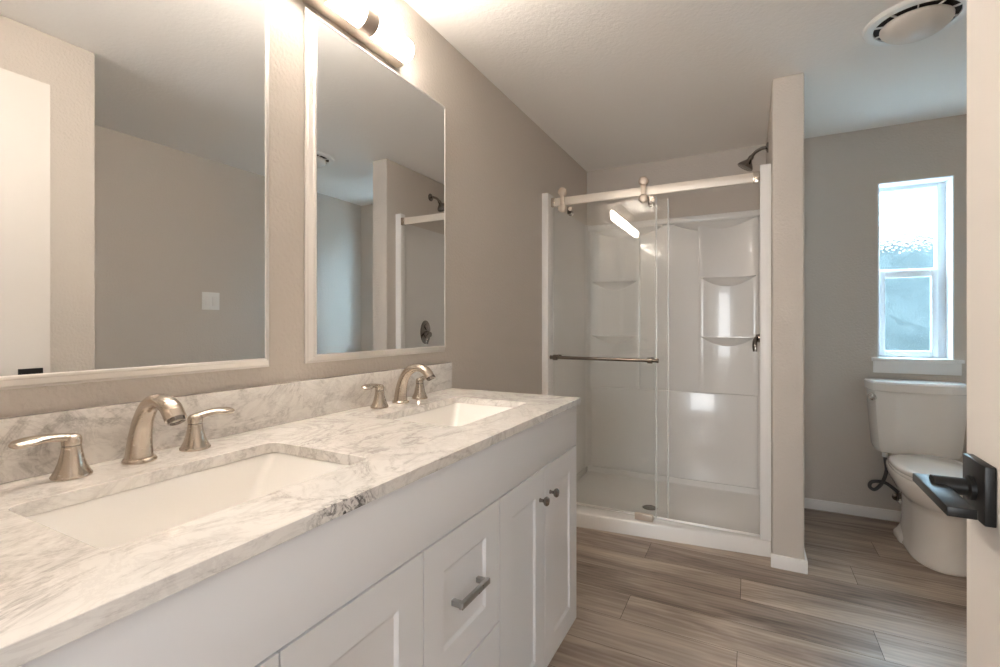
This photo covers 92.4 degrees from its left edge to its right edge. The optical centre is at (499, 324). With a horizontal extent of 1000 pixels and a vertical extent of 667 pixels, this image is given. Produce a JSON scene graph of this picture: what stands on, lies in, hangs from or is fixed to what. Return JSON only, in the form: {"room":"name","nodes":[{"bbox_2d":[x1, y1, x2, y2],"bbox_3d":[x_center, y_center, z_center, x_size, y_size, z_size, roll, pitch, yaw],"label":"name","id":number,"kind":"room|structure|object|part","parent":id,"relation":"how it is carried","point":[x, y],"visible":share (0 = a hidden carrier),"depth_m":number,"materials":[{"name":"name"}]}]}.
{"room":"bathroom","nodes":[
{"label":"bathroom","id":0,"kind":"room"},
{"bbox_2d":[0,0,586,417],"bbox_3d":[-0.182,0.015,2.174,0.120,2.370,3.750,0,0,27],"label":"wall","id":1,"kind":"structure","parent":0,"point":[500,163],"depth_m":2.04,"materials":[{"name":"beige paint"}]},
{"bbox_2d":[0,0,268,389],"bbox_3d":[-0.748,-0.390,0.929,0.024,0.996,0.688,0,0,27],"label":"wall mirror","id":2,"kind":"object","parent":1,"relation":"attached to","point":[134,134],"visible":1,"depth_m":0.95,"materials":[{"name":"silver metal"}]},
{"bbox_2d":[0,362,451,483],"bbox_3d":[-0.565,0.208,1.284,0.020,0.105,1.557,0,0,27],"label":"backsplash","id":3,"kind":"structure","parent":1,"relation":"attached to","point":[104,430],"depth_m":1.08,"materials":[{"name":"white stone"}]},
{"bbox_2d":[303,0,413,67],"bbox_3d":[-0.542,-0.944,1.257,0.087,0.083,0.938,0,0,27],"label":"vanity light","id":4,"kind":"object","parent":1,"relation":"attached to","point":[356,18],"visible":1,"depth_m":1.48,"materials":[{"name":"white glass"}]},
{"bbox_3d":[-0.445,-0.944,1.395,0.040,0.080,0.126,0,0,27],"label":"lamp shade","id":5,"kind":"part","parent":4,"relation":"part of","materials":[{"name":"white glass"}]},
{"bbox_3d":[-0.349,-0.944,1.579,0.040,0.080,0.178,0,0,27],"label":"lamp shade","id":6,"kind":"part","parent":4,"relation":"part of","materials":[{"name":"white glass"}]},
{"bbox_2d":[304,6,445,363],"bbox_3d":[-0.378,-0.390,1.640,0.024,0.996,0.689,0,0,27],"label":"wall mirror","id":7,"kind":"object","parent":1,"relation":"attached to","point":[375,141],"visible":1,"depth_m":1.54,"materials":[{"name":"silver metal"}]},
{"bbox_2d":[542,193,553,395],"bbox_3d":[0.290,0.141,2.906,0.040,1.854,0.096,0,0,27],"label":"trim","id":8,"kind":"structure","parent":1,"relation":"attached to","point":[547,210],"depth_m":2.87,"materials":[{"name":"white paint"}]},
{"bbox_2d":[551,171,759,207],"bbox_3d":[0.804,-0.738,2.650,1.110,0.053,0.020,0,0,27],"label":"shower rail","id":9,"kind":"object","parent":1,"relation":"attached to","point":[754,177],"visible":0.98,"depth_m":2.60,"materials":[{"name":"silver metal"}]},
{"bbox_2d":[550,176,658,517],"bbox_3d":[0.584,0.117,2.724,0.620,1.860,0.096,0,0,27],"label":"door","id":10,"kind":"structure","parent":9,"relation":"hanging from","point":[643,181],"depth_m":2.60,"materials":[{"name":"clear glass"}]},
{"bbox_2d":[404,0,966,171],"bbox_3d":[0.905,-1.220,1.609,2.570,0.100,3.750,0,0,27],"label":"ceiling","id":11,"kind":"structure","parent":0,"point":[613,83],"depth_m":2.17,"materials":[{"name":"white paint"}]},
{"bbox_2d":[862,0,966,45],"bbox_3d":[1.589,-1.133,1.834,0.330,0.072,0.330,0,0,27],"label":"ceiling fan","id":12,"kind":"object","parent":11,"relation":"attached to","point":[907,21],"visible":0.98,"depth_m":1.79,"materials":[{"name":"white plastic"}]},
{"bbox_2d":[547,508,966,666],"bbox_3d":[0.922,1.151,1.643,2.568,0.001,3.658,0,0,27],"label":"floor","id":13,"kind":"structure","parent":0,"point":[667,648],"depth_m":1.97,"materials":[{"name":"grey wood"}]},
{"bbox_2d":[19,406,575,666],"bbox_3d":[-0.311,0.716,1.157,0.584,0.866,1.524,0,0,27],"label":"vanity cabinet","id":14,"kind":"object","parent":13,"relation":"on","point":[470,562],"visible":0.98,"depth_m":0.87,"materials":[{"name":"white paint"}]},
{"bbox_3d":[-0.368,0.737,0.500,0.019,0.613,0.302,0,0,27],"label":"door","id":15,"kind":"part","parent":14,"relation":"part of","materials":[{"name":"white paint"}]},
{"bbox_2d":[0,388,580,666],"bbox_3d":[-0.322,0.272,1.158,0.569,0.022,1.557,0,0,27],"label":"countertop","id":16,"kind":"structure","parent":14,"relation":"on","point":[57,589],"depth_m":0.69,"materials":[{"name":"white stone"}]},
{"bbox_2d":[8,393,234,480],"bbox_3d":[-0.640,0.193,0.891,0.165,0.134,0.369,0,0,27],"label":"faucet","id":17,"kind":"object","parent":16,"relation":"on","point":[72,464],"visible":1,"depth_m":0.88,"materials":[{"name":"silver metal"}]},
{"bbox_3d":[-0.748,0.193,0.793,0.028,0.025,0.096,0,0,22],"label":"lever","id":18,"kind":"part","parent":17,"relation":"part of","materials":[{"name":"silver metal"}]},
{"bbox_3d":[-0.736,0.234,0.824,0.057,0.052,0.057,0,0,27],"label":"handle","id":19,"kind":"part","parent":17,"relation":"part of","materials":[{"name":"silver metal"}]},
{"bbox_3d":[-0.688,0.256,0.916,0.056,0.008,0.056,0,0,27],"label":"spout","id":20,"kind":"part","parent":17,"relation":"part of","materials":[{"name":"silver metal"}]},
{"bbox_3d":[-0.640,0.191,0.891,0.155,0.129,0.047,0,0,27],"label":"spout","id":21,"kind":"part","parent":17,"relation":"part of","materials":[{"name":"silver metal"}]},
{"bbox_3d":[-0.640,0.234,1.008,0.057,0.052,0.057,0,0,27],"label":"handle","id":22,"kind":"part","parent":17,"relation":"part of","materials":[{"name":"silver metal"}]},
{"bbox_3d":[-0.622,0.193,1.036,0.028,0.025,0.096,0,0,33],"label":"lever","id":23,"kind":"part","parent":17,"relation":"part of","materials":[{"name":"silver metal"}]},
{"bbox_2d":[26,452,348,548],"bbox_3d":[-0.480,0.354,0.810,0.320,0.142,0.470,0,0,27],"label":"sink","id":24,"kind":"object","parent":16,"relation":"in","point":[124,517],"visible":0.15,"depth_m":0.88,"materials":[{"name":"white ceramic"}]},
{"bbox_2d":[361,363,435,408],"bbox_3d":[-0.283,0.193,1.577,0.165,0.134,0.369,0,0,27],"label":"faucet","id":25,"kind":"object","parent":16,"relation":"on","point":[400,396],"visible":1,"depth_m":1.57,"materials":[{"name":"silver metal"}]},
{"bbox_3d":[-0.392,0.193,1.479,0.028,0.025,0.096,0,0,22],"label":"lever","id":26,"kind":"part","parent":25,"relation":"part of","materials":[{"name":"silver metal"}]},
{"bbox_3d":[-0.379,0.234,1.510,0.057,0.052,0.057,0,0,27],"label":"handle","id":27,"kind":"part","parent":25,"relation":"part of","materials":[{"name":"silver metal"}]},
{"bbox_3d":[-0.331,0.256,1.602,0.056,0.008,0.056,0,0,27],"label":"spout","id":28,"kind":"part","parent":25,"relation":"part of","materials":[{"name":"silver metal"}]},
{"bbox_3d":[-0.283,0.191,1.577,0.155,0.129,0.047,0,0,27],"label":"spout","id":29,"kind":"part","parent":25,"relation":"part of","materials":[{"name":"silver metal"}]},
{"bbox_3d":[-0.283,0.234,1.694,0.057,0.052,0.057,0,0,27],"label":"handle","id":30,"kind":"part","parent":25,"relation":"part of","materials":[{"name":"silver metal"}]},
{"bbox_3d":[-0.265,0.193,1.722,0.028,0.025,0.096,0,0,33],"label":"lever","id":31,"kind":"part","parent":25,"relation":"part of","materials":[{"name":"silver metal"}]},
{"bbox_2d":[393,403,511,425],"bbox_3d":[-0.132,0.354,1.480,0.320,0.142,0.470,0,0,27],"label":"sink","id":32,"kind":"object","parent":16,"relation":"in","point":[455,414],"visible":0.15,"depth_m":1.67,"materials":[{"name":"white ceramic"}]},
{"bbox_3d":[-0.226,0.737,0.774,0.019,0.613,0.310,0,0,27],"label":"door","id":33,"kind":"part","parent":14,"relation":"part of","materials":[{"name":"white paint"}]},
{"bbox_3d":[-0.082,0.579,1.051,0.019,0.297,0.308,0,0,27],"label":"drawer","id":34,"kind":"part","parent":14,"relation":"part of","materials":[{"name":"white paint"}]},
{"bbox_3d":[-0.062,0.576,1.036,0.030,0.013,0.118,0,0,27],"label":"bar pull","id":35,"kind":"part","parent":14,"relation":"part of","materials":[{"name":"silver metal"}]},
{"bbox_3d":[-0.082,0.889,1.051,0.019,0.310,0.308,0,0,27],"label":"drawer","id":36,"kind":"part","parent":14,"relation":"part of","materials":[{"name":"white paint"}]},
{"bbox_3d":[0.059,0.737,1.321,0.019,0.613,0.294,0,0,27],"label":"door","id":37,"kind":"part","parent":14,"relation":"part of","materials":[{"name":"white paint"}]},
{"bbox_3d":[0.131,0.516,1.405,0.030,0.027,0.027,0,0,27],"label":"knob","id":38,"kind":"part","parent":14,"relation":"part of","materials":[{"name":"silver metal"}]},
{"bbox_3d":[0.167,0.516,1.476,0.030,0.027,0.027,0,0,27],"label":"knob","id":39,"kind":"part","parent":14,"relation":"part of","materials":[{"name":"silver metal"}]},
{"bbox_3d":[0.196,0.737,1.584,0.019,0.613,0.295,0,0,27],"label":"door","id":40,"kind":"part","parent":14,"relation":"part of","materials":[{"name":"white paint"}]},
{"bbox_2d":[576,466,770,556],"bbox_3d":[0.974,1.103,2.965,1.196,0.092,0.955,0,0,27],"label":"shower pan","id":41,"kind":"object","parent":13,"relation":"on","point":[726,506],"depth_m":2.88,"materials":[{"name":"white plastic"}]},
{"bbox_2d":[567,196,668,518],"bbox_3d":[0.622,0.175,2.772,0.673,1.762,0.033,0,0,27],"label":"fixed glass panel","id":42,"kind":"object","parent":41,"relation":"on","point":[650,203],"visible":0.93,"depth_m":2.62,"materials":[{"name":"clear glass"}]},
{"bbox_2d":[635,512,653,521],"bbox_3d":[0.791,1.050,2.631,0.095,0.035,0.044,0,0,27],"label":"guide","id":43,"kind":"object","parent":41,"relation":"on","point":[638,515],"visible":1,"depth_m":2.61,"materials":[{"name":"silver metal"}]},
{"bbox_2d":[554,207,759,489],"bbox_3d":[1.011,0.159,3.038,1.198,1.806,0.793,0,0,27],"label":"shower surround","id":44,"kind":"object","parent":41,"relation":"on","point":[604,275],"visible":0.94,"depth_m":3.34,"materials":[{"name":"white plastic"}]},
{"bbox_2d":[592,335,636,343],"bbox_3d":[0.836,0.113,3.514,0.332,0.069,0.056,0,0,27],"label":"shelf","id":45,"kind":"object","parent":44,"relation":"attached to","point":[596,339],"depth_m":3.50,"materials":[{"name":"white plastic"}]},
{"bbox_2d":[592,280,636,289],"bbox_3d":[0.836,-0.285,3.514,0.332,0.069,0.056,0,0,27],"label":"shelf","id":46,"kind":"object","parent":44,"relation":"attached to","point":[596,284],"depth_m":3.51,"materials":[{"name":"white plastic"}]},
{"bbox_2d":[700,336,753,345],"bbox_3d":[1.502,0.113,3.167,0.332,0.069,0.056,0,0,27],"label":"shelf","id":47,"kind":"object","parent":44,"relation":"attached to","point":[704,340],"depth_m":3.17,"materials":[{"name":"white plastic"}]},
{"bbox_2d":[700,275,755,285],"bbox_3d":[1.502,-0.285,3.167,0.332,0.069,0.056,0,0,27],"label":"shelf","id":48,"kind":"object","parent":44,"relation":"attached to","point":[705,280],"depth_m":3.16,"materials":[{"name":"white plastic"}]},
{"bbox_2d":[752,334,759,351],"bbox_3d":[1.448,0.059,2.685,0.066,0.184,0.128,0,0,27],"label":"shower valve","id":49,"kind":"object","parent":44,"relation":"attached to","point":[756,338],"visible":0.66,"depth_m":2.65,"materials":[{"name":"silver metal"}]},
{"bbox_3d":[0.816,1.063,2.672,1.109,0.011,0.009,0,0,27],"label":"threshold strip","id":50,"kind":"part","parent":41,"relation":"part of","materials":[{"name":"white plastic"}]},
{"bbox_2d":[864,378,966,576],"bbox_3d":[2.193,0.733,2.441,0.450,0.834,0.745,0,0,27],"label":"toilet","id":51,"kind":"object","parent":13,"relation":"on","point":[922,423],"visible":0.72,"depth_m":2.54,"materials":[{"name":"white ceramic"}]},
{"bbox_3d":[2.103,0.408,2.711,0.041,0.042,0.053,0,0,-24],"label":"flush lever","id":52,"kind":"part","parent":51,"relation":"part of","materials":[{"name":"silver metal"}]},
{"bbox_2d":[868,452,899,493],"bbox_3d":[2.215,0.851,2.769,0.148,0.241,0.046,0,0,27],"label":"supply hose","id":53,"kind":"object","parent":51,"relation":"attached to","point":[882,481],"visible":0.88,"depth_m":2.77,"materials":[{"name":"grey rubber"}]},
{"bbox_3d":[2.153,0.733,2.350,0.360,0.018,0.544,0,0,27],"label":"seat","id":54,"kind":"part","parent":51,"relation":"part of","materials":[{"name":"white ceramic"}]},
{"bbox_3d":[2.319,0.344,2.668,0.438,0.056,0.225,0,0,27],"label":"tank lid","id":55,"kind":"part","parent":51,"relation":"part of","materials":[{"name":"white ceramic"}]},
{"bbox_3d":[2.320,0.549,2.671,0.420,0.354,0.210,0,0,27],"label":"tank","id":56,"kind":"part","parent":51,"relation":"part of","materials":[{"name":"white ceramic"}]},
{"bbox_3d":[2.151,0.712,2.347,0.360,0.022,0.540,0,0,27],"label":"seat lid","id":57,"kind":"part","parent":51,"relation":"part of","materials":[{"name":"white ceramic"}]},
{"bbox_3d":[2.175,0.946,2.393,0.354,0.407,0.645,0,0,27],"label":"bowl","id":58,"kind":"part","parent":51,"relation":"part of","materials":[{"name":"white ceramic"}]},
{"bbox_2d":[587,114,966,510],"bbox_3d":[1.736,0.015,3.200,2.575,2.370,0.160,0,0,27],"label":"wall","id":59,"kind":"structure","parent":0,"point":[843,172],"depth_m":2.93,"materials":[{"name":"beige paint"}]},
{"bbox_2d":[804,498,900,521],"bbox_3d":[2.286,1.118,2.817,0.981,0.063,0.012,0,0,27],"label":"baseboard","id":60,"kind":"structure","parent":59,"relation":"attached to","point":[850,509],"depth_m":2.89,"materials":[{"name":"white paint"}]},
{"bbox_2d":[892,493,900,503],"bbox_3d":[2.294,0.996,2.756,0.048,0.066,0.112,0,0,27],"label":"valve","id":61,"kind":"object","parent":59,"relation":"attached to","point":[897,497],"visible":0.7,"depth_m":2.75,"materials":[{"name":"silver metal"}]},
{"bbox_2d":[871,175,964,375],"bbox_3d":[2.428,-0.278,2.829,0.410,1.123,0.200,0,0,27],"label":"window","id":62,"kind":"structure","parent":59,"relation":"in","point":[939,360],"depth_m":2.80,"materials":[{"name":"white plastic"}]},
{"bbox_3d":[2.440,-0.067,2.871,0.271,0.516,0.030,0,0,27],"label":"sash","id":63,"kind":"part","parent":62,"relation":"part of","materials":[{"name":"white plastic"}]},
{"bbox_3d":[2.459,-0.322,2.894,0.344,1.035,0.055,0,0,27],"label":"frame","id":64,"kind":"part","parent":62,"relation":"part of","materials":[{"name":"white plastic"}]},
{"bbox_3d":[2.416,0.239,2.807,0.410,0.088,0.150,0,0,27],"label":"sill","id":65,"kind":"part","parent":62,"relation":"part of","materials":[{"name":"white paint"}]},
{"bbox_2d":[766,73,803,559],"bbox_3d":[1.568,-0.009,2.667,0.130,2.320,0.940,0,0,27],"label":"wall partition","id":66,"kind":"structure","parent":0,"point":[785,133],"depth_m":2.25,"materials":[{"name":"beige paint"}]},
{"bbox_2d":[737,142,768,170],"bbox_3d":[1.463,-0.968,2.778,0.159,0.152,0.090,0,0,27],"label":"showerhead","id":67,"kind":"object","parent":66,"relation":"attached to","point":[746,165],"visible":1,"depth_m":2.77,"materials":[{"name":"silver metal"}]},
{"bbox_3d":[1.489,-0.994,2.765,0.090,0.060,0.019,0,0,27],"label":"arm","id":68,"kind":"part","parent":67,"relation":"part of","materials":[{"name":"silver metal"}]},
{"bbox_2d":[760,163,770,540],"bbox_3d":[1.327,0.136,2.397,0.048,1.864,0.050,0,0,27],"label":"trim","id":69,"kind":"structure","parent":66,"relation":"attached to","point":[765,169],"depth_m":2.37,"materials":[{"name":"white paint"}]},
{"bbox_2d":[771,548,807,573],"bbox_3d":[1.568,1.118,2.660,0.148,0.063,0.952,0,0,27],"label":"baseboard","id":70,"kind":"structure","parent":66,"relation":"attached to","point":[787,563],"depth_m":2.24,"materials":[{"name":"white paint"}]},
{"bbox_3d":[-0.381,0.016,0.229,1.563,2.370,0.115,0,0,27],"label":"wall","id":71,"kind":"structure","parent":0,"visible":0},
{"bbox_2d":[913,0,999,666],"bbox_3d":[0.431,0.102,0.307,0.100,2.073,0.759,0,0,27],"label":"door","id":72,"kind":"structure","parent":71,"relation":"in","point":[979,486],"depth_m":0.59,"materials":[{"name":"white paint"}]},
{"bbox_3d":[0.530,0.203,0.576,0.027,0.011,0.135,0,0,27],"label":"lever","id":73,"kind":"part","parent":72,"relation":"part of","materials":[{"name":"black metal"}]},
{"bbox_3d":[0.586,0.201,0.587,0.011,0.070,0.070,0,0,28],"label":"handle","id":74,"kind":"part","parent":72,"relation":"part of","materials":[{"name":"black metal"}]},
{"label":"outside","id":75,"kind":"structure","parent":0,"visible":0},
{"bbox_3d":[9.519,1.675,14.188,18.000,0.050,26.040,0,0,27],"label":"ground","id":76,"kind":"structure","parent":75,"visible":0},
{"bbox_2d":[879,223,933,356],"bbox_3d":[5.821,0.141,7.087,12.092,3.159,1.848,0,0,27],"label":"window glass","id":77,"kind":"object","parent":76,"relation":"on","point":[907,300],"visible":0.02,"depth_m":6.38,"materials":[{"name":"clear glass"}]}
]}

